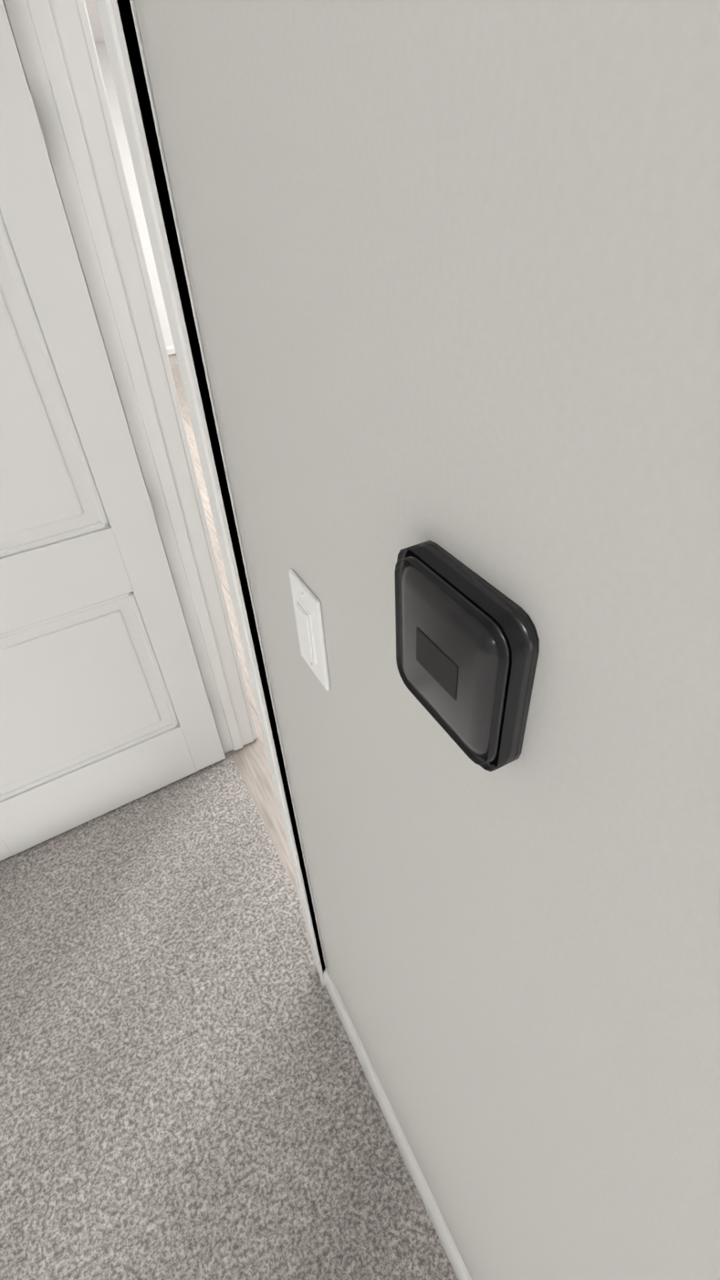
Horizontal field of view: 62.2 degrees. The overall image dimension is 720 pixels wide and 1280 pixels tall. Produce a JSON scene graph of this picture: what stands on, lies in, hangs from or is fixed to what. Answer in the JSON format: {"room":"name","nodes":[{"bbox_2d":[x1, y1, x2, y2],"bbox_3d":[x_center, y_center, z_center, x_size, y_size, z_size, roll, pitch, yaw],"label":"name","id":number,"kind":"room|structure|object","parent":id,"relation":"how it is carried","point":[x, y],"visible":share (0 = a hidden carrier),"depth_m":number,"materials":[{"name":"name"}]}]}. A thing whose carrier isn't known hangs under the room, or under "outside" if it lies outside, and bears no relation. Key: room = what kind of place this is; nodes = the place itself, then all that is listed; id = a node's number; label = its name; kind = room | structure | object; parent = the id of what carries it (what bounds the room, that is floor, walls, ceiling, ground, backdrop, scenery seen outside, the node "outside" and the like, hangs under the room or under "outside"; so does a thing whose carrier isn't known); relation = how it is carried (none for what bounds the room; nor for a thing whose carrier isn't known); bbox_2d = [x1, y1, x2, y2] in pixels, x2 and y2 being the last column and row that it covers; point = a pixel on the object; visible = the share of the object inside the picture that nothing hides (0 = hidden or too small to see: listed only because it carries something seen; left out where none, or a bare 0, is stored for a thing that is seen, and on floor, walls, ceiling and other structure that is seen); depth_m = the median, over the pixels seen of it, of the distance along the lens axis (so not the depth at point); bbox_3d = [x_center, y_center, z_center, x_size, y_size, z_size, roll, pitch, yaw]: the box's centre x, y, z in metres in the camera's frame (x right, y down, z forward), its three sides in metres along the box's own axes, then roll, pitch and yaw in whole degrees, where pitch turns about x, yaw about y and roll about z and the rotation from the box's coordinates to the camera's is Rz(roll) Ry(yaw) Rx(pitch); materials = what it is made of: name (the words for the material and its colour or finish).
{"room":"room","nodes":[
{"label":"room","id":0,"kind":"room"},
{"bbox_2d":[84,0,104,41],"bbox_3d":[-0.509,-2.525,1.480,9.020,0.120,11.310,-20,42,-20],"label":"ceiling","id":1,"kind":"structure","parent":0,"point":[92,11],"depth_m":4.88,"materials":[{"name":"paint"}]},
{"bbox_2d":[94,41,174,346],"bbox_3d":[-1.369,-5.019,6.957,4.980,2.740,0.120,-20,42,-20],"label":"wall","id":2,"kind":"structure","parent":0,"point":[116,115],"depth_m":6.33,"materials":[{"name":"white paint"}]},
{"bbox_2d":[166,346,176,355],"bbox_3d":[-1.268,-3.951,7.737,4.920,0.090,0.015,-20,42,-20],"label":"baseboard","id":3,"kind":"structure","parent":2,"relation":"attached to","point":[171,350],"depth_m":7.32,"materials":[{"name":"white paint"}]},
{"bbox_2d":[0,751,458,1279],"bbox_3d":[-1.131,2.300,0.090,3.820,0.120,4.780,-20,42,-20],"label":"floor carpet","id":4,"kind":"object","parent":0,"point":[186,1091],"depth_m":1.47,"materials":[{"name":"grey carpet"}]},
{"bbox_2d":[167,354,300,900],"bbox_3d":[0.844,-1.472,4.640,5.200,0.112,9.240,-20,42,-20],"label":"floor","id":5,"kind":"structure","parent":0,"point":[251,760],"depth_m":2.29,"materials":[{"name":"brown wood"}]},
{"bbox_2d":[134,0,719,1279],"bbox_3d":[0.136,0.111,0.427,0.120,2.740,6.410,-20,42,-20],"label":"wall","id":6,"kind":"structure","parent":0,"point":[454,270],"depth_m":0.30,"materials":[{"name":"beige paint"}]},
{"bbox_2d":[2,0,326,986],"bbox_3d":[-0.317,-0.181,1.333,0.164,2.110,1.002,-20,42,-20],"label":"door frame","id":7,"kind":"structure","parent":6,"relation":"attached to","point":[57,53],"depth_m":1.19,"materials":[{"name":"white paint"}]},
{"bbox_2d":[0,0,225,860],"bbox_3d":[-0.933,-0.204,1.458,0.874,2.030,0.165,-23,42,-22],"label":"door leaf","id":8,"kind":"structure","parent":7,"relation":"in","point":[105,706],"depth_m":1.58,"materials":[{"name":"white paint"}]},
{"bbox_2d":[288,568,330,690],"bbox_3d":[-0.054,-0.009,0.615,0.010,0.114,0.070,-20,42,-20],"label":"switch plate","id":9,"kind":"object","parent":6,"relation":"attached to","point":[309,617],"visible":1,"depth_m":0.60,"materials":[{"name":"white plastic"}]},
{"bbox_2d":[323,967,472,1279],"bbox_3d":[0.741,1.846,0.332,0.015,0.090,3.560,-20,42,-20],"label":"baseboard","id":10,"kind":"structure","parent":6,"relation":"attached to","point":[449,1245],"depth_m":1.27,"materials":[{"name":"white paint"}]},
{"bbox_2d":[394,540,539,771],"bbox_3d":[0.056,0.008,0.338,0.032,0.104,0.104,-20,42,-20],"label":"thermostat","id":11,"kind":"object","parent":6,"relation":"attached to","point":[467,645],"visible":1,"depth_m":0.31,"materials":[{"name":"black plastic"}]}
]}

